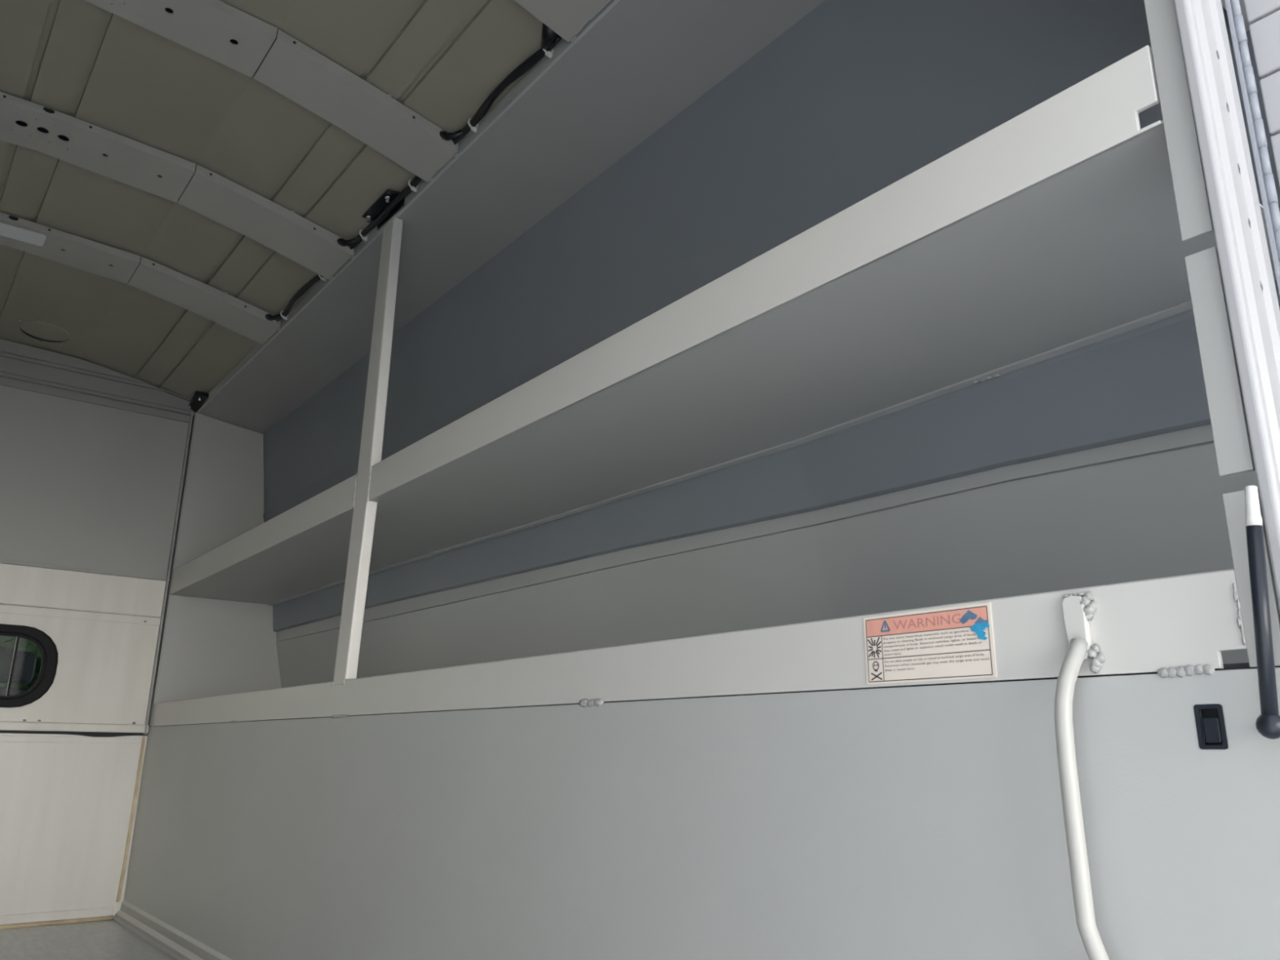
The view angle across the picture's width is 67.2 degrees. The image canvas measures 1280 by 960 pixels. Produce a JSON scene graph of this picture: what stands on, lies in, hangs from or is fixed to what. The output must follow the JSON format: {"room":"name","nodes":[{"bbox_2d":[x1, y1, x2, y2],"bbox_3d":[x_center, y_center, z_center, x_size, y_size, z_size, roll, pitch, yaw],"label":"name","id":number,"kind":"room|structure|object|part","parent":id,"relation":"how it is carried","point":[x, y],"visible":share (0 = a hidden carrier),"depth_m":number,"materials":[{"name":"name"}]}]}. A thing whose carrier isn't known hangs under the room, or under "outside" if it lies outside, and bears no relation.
{"room":"vehicle interior","nodes":[
{"label":"vehicle interior","id":0,"kind":"room"},
{"bbox_2d":[0,649,36,696],"bbox_3d":[-2.261,0.962,3.123,0.406,0.827,0.125,13,-20,-37],"label":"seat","id":1,"kind":"object","parent":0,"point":[25,661],"visible":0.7,"depth_m":3.28,"materials":[{"name":"grey fabric"}]},
{"bbox_3d":[-2.262,1.022,3.106,0.406,0.702,0.125,13,-20,-37],"label":"backrest","id":2,"kind":"part","parent":1,"relation":"part of","materials":[{"name":"grey fabric"}]},
{"bbox_2d":[4,604,159,617],"bbox_3d":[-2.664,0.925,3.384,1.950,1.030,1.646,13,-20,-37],"label":"trim","id":3,"kind":"structure","parent":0,"point":[5,604],"depth_m":3.55,"materials":[{"name":"grey metal"}]},
{"bbox_2d":[0,920,173,959],"bbox_3d":[-1.106,0.914,1.344,1.378,0.023,3.362,13,-20,-37],"label":"floor","id":4,"kind":"structure","parent":0,"point":[108,940],"depth_m":2.60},
{"bbox_2d":[123,568,1279,959],"bbox_3d":[-0.586,0.708,1.836,0.066,0.649,3.285,13,-20,-37],"label":"panel","id":5,"kind":"object","parent":4,"relation":"on","point":[747,794],"depth_m":1.04,"materials":[{"name":"grey paint"}]},
{"bbox_2d":[331,216,403,686],"bbox_3d":[-0.592,-0.086,2.110,0.028,1.054,0.104,13,-20,-37],"label":"support post","id":6,"kind":"object","parent":5,"relation":"on","point":[374,416],"visible":1,"depth_m":2.08,"materials":[{"name":"white metal"}]},
{"bbox_2d":[863,602,996,684],"bbox_3d":[0.268,0.155,0.904,0.002,0.066,0.141,13,-20,-37],"label":"warning sticker","id":7,"kind":"object","parent":5,"relation":"attached to","point":[954,642],"visible":1,"depth_m":0.90,"materials":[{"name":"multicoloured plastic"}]},
{"bbox_3d":[0.359,0.121,0.791,0.007,0.052,0.019,13,-20,-37],"label":"mounting plate","id":8,"kind":"part","parent":5,"relation":"part of","materials":[{"name":"grey paint"}]},
{"bbox_3d":[0.347,0.262,0.737,0.044,0.357,0.030,13,-20,-37],"label":"grab handle","id":9,"kind":"part","parent":5,"relation":"part of","materials":[{"name":"white metal"}]},
{"bbox_2d":[1193,703,1228,749],"bbox_3d":[0.420,0.181,0.707,0.010,0.032,0.020,13,-20,-37],"label":"flush latch","id":10,"kind":"object","parent":5,"relation":"attached to","point":[1214,730],"visible":1,"depth_m":0.71,"materials":[{"name":"black plastic"}]},
{"bbox_2d":[1244,485,1279,739],"bbox_3d":[0.438,0.092,0.679,0.030,0.176,0.025,13,-20,-37],"label":"gas strut","id":11,"kind":"object","parent":5,"relation":"attached to","point":[1268,723],"visible":1,"depth_m":0.67,"materials":[{"name":"black metal"}]},
{"bbox_2d":[0,385,281,929],"bbox_3d":[-1.911,0.442,2.986,1.892,1.765,0.047,13,-20,-37],"label":"wall","id":12,"kind":"structure","parent":0,"point":[89,492],"depth_m":3.11,"materials":[{"name":"grey paint"}]},
{"bbox_2d":[0,623,57,707],"bbox_3d":[-2.125,0.521,2.787,0.766,0.246,0.035,13,-20,-37],"label":"window","id":13,"kind":"structure","parent":12,"relation":"in","point":[45,644],"depth_m":2.97,"materials":[{"name":"black rubber"}]},
{"bbox_3d":[-2.141,0.958,2.675,1.344,0.593,0.013,13,-20,-37],"label":"backing panel","id":14,"kind":"part","parent":12,"relation":"part of","materials":[{"name":"white metal"}]},
{"bbox_3d":[-2.134,0.978,2.664,1.349,0.549,0.008,13,-20,-37],"label":"panel","id":15,"kind":"part","parent":12,"relation":"part of","materials":[{"name":"white paint"}]},
{"bbox_3d":[-2.127,0.691,2.736,1.344,0.025,0.022,13,-20,-37],"label":"sill rail","id":16,"kind":"part","parent":12,"relation":"part of","materials":[{"name":"beige paint"}]},
{"bbox_3d":[-2.129,0.512,2.790,1.342,0.348,0.011,13,-20,-37],"label":"window panel","id":17,"kind":"part","parent":12,"relation":"part of","materials":[{"name":"beige paint"}]},
{"bbox_3d":[-2.125,0.284,2.855,1.344,0.123,0.012,13,-20,-37],"label":"cross panel","id":18,"kind":"part","parent":12,"relation":"part of","materials":[{"name":"beige paint"}]},
{"bbox_2d":[0,338,195,422],"bbox_3d":[-2.103,-0.392,3.027,1.344,0.142,0.041,13,-20,-37],"label":"trim","id":19,"kind":"structure","parent":12,"relation":"attached to","point":[22,366],"depth_m":3.21,"materials":[{"name":"paint"}]},
{"bbox_3d":[-1.412,0.351,3.401,0.432,1.143,0.009,13,-20,-37],"label":"panel","id":20,"kind":"part","parent":12,"relation":"part of","materials":[{"name":"grey paint"}]},
{"bbox_3d":[-1.377,0.560,3.386,0.539,1.763,0.009,13,-20,-37],"label":"closing plate","id":21,"kind":"part","parent":12,"relation":"part of","materials":[{"name":"grey metal"}]},
{"bbox_2d":[0,0,825,434],"bbox_3d":[-1.080,-0.766,1.845,1.788,0.220,3.346,13,-20,-37],"label":"ceiling","id":22,"kind":"structure","parent":0,"point":[636,65],"depth_m":2.05,"materials":[{"name":"grey paint"}]},
{"bbox_2d":[12,318,76,346],"bbox_3d":[-1.866,-0.463,3.025,0.175,0.014,0.174,13,-20,-37],"label":"ceiling vent","id":23,"kind":"object","parent":22,"relation":"in","point":[42,331],"visible":1,"depth_m":3.02,"materials":[{"name":"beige plastic"}]},
{"bbox_2d":[0,212,280,345],"bbox_3d":[-1.601,-0.588,2.440,1.348,0.110,0.151,13,-20,-37],"label":"bow","id":24,"kind":"object","parent":22,"relation":"attached to","point":[246,319],"visible":1,"depth_m":2.62,"materials":[{"name":"grey metal"}]},
{"bbox_2d":[0,222,46,246],"bbox_3d":[-1.597,-0.629,2.426,0.172,0.005,0.070,13,-20,-37],"label":"light fixture","id":25,"kind":"object","parent":24,"relation":"attached to","point":[6,230],"visible":1,"depth_m":2.44,"materials":[{"name":"white plastic"}]},
{"bbox_2d":[0,91,354,279],"bbox_3d":[-1.277,-0.705,2.052,1.347,0.110,0.162,13,-20,-37],"label":"bow","id":26,"kind":"object","parent":22,"relation":"attached to","point":[58,135],"visible":1,"depth_m":2.20,"materials":[{"name":"grey metal"}]},
{"bbox_2d":[188,391,208,412],"bbox_3d":[-1.536,-0.277,3.350,0.034,0.047,0.139,13,-20,-37],"label":"bracket","id":27,"kind":"object","parent":22,"relation":"attached to","point":[198,398],"visible":1,"depth_m":3.34,"materials":[{"name":"black plastic"}]},
{"bbox_2d":[84,0,458,182],"bbox_3d":[-0.937,-0.827,1.647,1.347,0.110,0.140,13,-20,-37],"label":"bow","id":28,"kind":"object","parent":22,"relation":"attached to","point":[216,30],"visible":0.98,"depth_m":1.85,"materials":[{"name":"grey metal"}]},
{"bbox_2d":[280,310,288,319],"bbox_3d":[-1.006,-0.467,2.727,0.024,0.026,0.009,13,-20,-37],"label":"clip","id":29,"kind":"object","parent":22,"relation":"attached to","point":[281,312],"visible":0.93,"depth_m":2.72,"materials":[{"name":"white plastic"}]},
{"bbox_2d":[318,274,325,281],"bbox_3d":[-0.829,-0.534,2.516,0.024,0.026,0.009,13,-20,-37],"label":"clip","id":30,"kind":"object","parent":22,"relation":"attached to","point":[319,276],"visible":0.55,"depth_m":2.51,"materials":[{"name":"white plastic"}]},
{"bbox_2d":[359,229,368,240],"bbox_3d":[-0.665,-0.590,2.319,0.024,0.026,0.009,13,-20,-37],"label":"clip","id":31,"kind":"object","parent":22,"relation":"attached to","point":[365,238],"visible":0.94,"depth_m":2.31,"materials":[{"name":"white plastic"}]},
{"bbox_2d":[361,189,404,230],"bbox_3d":[-0.591,-0.622,2.217,0.041,0.029,0.151,13,-20,-37],"label":"bracket","id":32,"kind":"object","parent":22,"relation":"attached to","point":[388,195],"visible":0.75,"depth_m":2.21,"materials":[{"name":"black plastic"}]},
{"bbox_3d":[-0.590,-0.633,2.220,0.041,0.007,0.151,13,-20,-37],"label":"plate","id":33,"kind":"part","parent":32,"relation":"part of","materials":[{"name":"black plastic"}]},
{"bbox_2d":[408,178,417,191],"bbox_3d":[-0.500,-0.649,2.123,0.024,0.026,0.009,13,-20,-37],"label":"clip","id":34,"kind":"object","parent":22,"relation":"attached to","point":[412,188],"visible":0.97,"depth_m":2.12,"materials":[{"name":"white plastic"}]},
{"bbox_2d":[265,22,562,321],"bbox_3d":[-0.577,-0.636,2.193,0.046,0.060,1.687,13,-20,-37],"label":"harness","id":35,"kind":"object","parent":22,"relation":"attached to","point":[549,38],"visible":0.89,"depth_m":1.95,"materials":[{"name":"black plastic"}]},
{"bbox_2d":[467,117,478,133],"bbox_3d":[-0.334,-0.709,1.924,0.024,0.026,0.009,13,-20,-37],"label":"clip","id":36,"kind":"object","parent":22,"relation":"attached to","point":[474,129],"visible":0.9,"depth_m":1.92,"materials":[{"name":"white plastic"}]},
{"bbox_2d":[542,48,553,58],"bbox_3d":[-0.165,-0.770,1.723,0.024,0.026,0.009,13,-20,-37],"label":"clip","id":37,"kind":"object","parent":22,"relation":"attached to","point":[548,54],"visible":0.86,"depth_m":1.72,"materials":[{"name":"white plastic"}]},
{"bbox_2d":[514,0,611,42],"bbox_3d":[-0.598,-0.949,1.243,1.347,0.110,0.151,13,-20,-37],"label":"bow","id":38,"kind":"object","parent":22,"relation":"attached to","point":[566,18],"visible":1,"depth_m":1.63,"materials":[{"name":"grey metal"}]},
{"bbox_2d":[262,0,1279,740],"bbox_3d":[-0.356,0.247,2.142,0.488,1.712,3.268,13,-20,-37],"label":"wall","id":39,"kind":"structure","parent":0,"point":[1095,464],"depth_m":1.61,"materials":[{"name":"grey metal"}]},
{"bbox_2d":[143,411,197,733],"bbox_3d":[-1.592,0.291,3.276,0.018,1.108,0.023,13,-20,-37],"label":"trim","id":40,"kind":"structure","parent":39,"relation":"attached to","point":[190,434],"depth_m":3.27,"materials":[{"name":"grey paint"}]},
{"bbox_2d":[112,900,231,959],"bbox_3d":[-0.594,0.995,1.758,0.029,0.053,3.264,13,-20,-37],"label":"baseboard","id":41,"kind":"structure","parent":39,"relation":"attached to","point":[178,945],"depth_m":2.57,"materials":[{"name":"grey paint"}]},
{"bbox_2d":[169,44,1276,605],"bbox_3d":[-0.409,0.041,2.161,0.409,0.108,3.235,13,-20,-37],"label":"wall shelf","id":42,"kind":"object","parent":39,"relation":"attached to","point":[1053,231],"visible":0.99,"depth_m":1.26,"materials":[{"name":"white metal"}]},
{"bbox_2d":[1143,0,1279,667],"bbox_3d":[0.636,-0.099,0.905,0.484,1.727,0.023,13,-20,-37],"label":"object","id":43,"kind":"structure","parent":39,"relation":"attached to","point":[1231,437],"depth_m":0.76,"materials":[{"name":"grey paint"}]},
{"bbox_2d":[1173,0,1279,607],"bbox_3d":[0.486,-0.083,0.747,0.095,1.763,0.016,13,-20,-37],"label":"trim","id":44,"kind":"structure","parent":39,"relation":"attached to","point":[1246,268],"depth_m":0.76,"materials":[{"name":"white paint"}]},
{"bbox_2d":[1221,0,1249,31],"bbox_3d":[-0.066,-0.947,0.546,2.282,0.572,0.047,13,-20,-37],"label":"trim","id":45,"kind":"structure","parent":39,"relation":"attached to","point":[1223,2],"depth_m":1.03,"materials":[{"name":"white paint"}]},
{"bbox_2d":[1224,0,1279,294],"bbox_3d":[0.848,-0.195,0.422,0.055,1.730,0.975,13,-20,-37],"label":"door","id":46,"kind":"structure","parent":39,"relation":"in","point":[1263,15],"depth_m":0.84,"materials":[{"name":"white paint"}]},
{"label":"outside","id":47,"kind":"structure","parent":0,"visible":0},
{"bbox_3d":[-0.015,1.268,-0.358,93.600,0.047,93.600,13,-20,-37],"label":"floor","id":48,"kind":"structure","parent":47,"visible":0},
{"bbox_2d":[0,635,151,735],"bbox_3d":[-5.099,1.343,7.386,4.171,3.918,4.195,13,-20,-37],"label":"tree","id":49,"kind":"object","parent":48,"relation":"on","point":[6,642],"visible":0.02,"depth_m":6.32,"materials":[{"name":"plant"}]}
]}

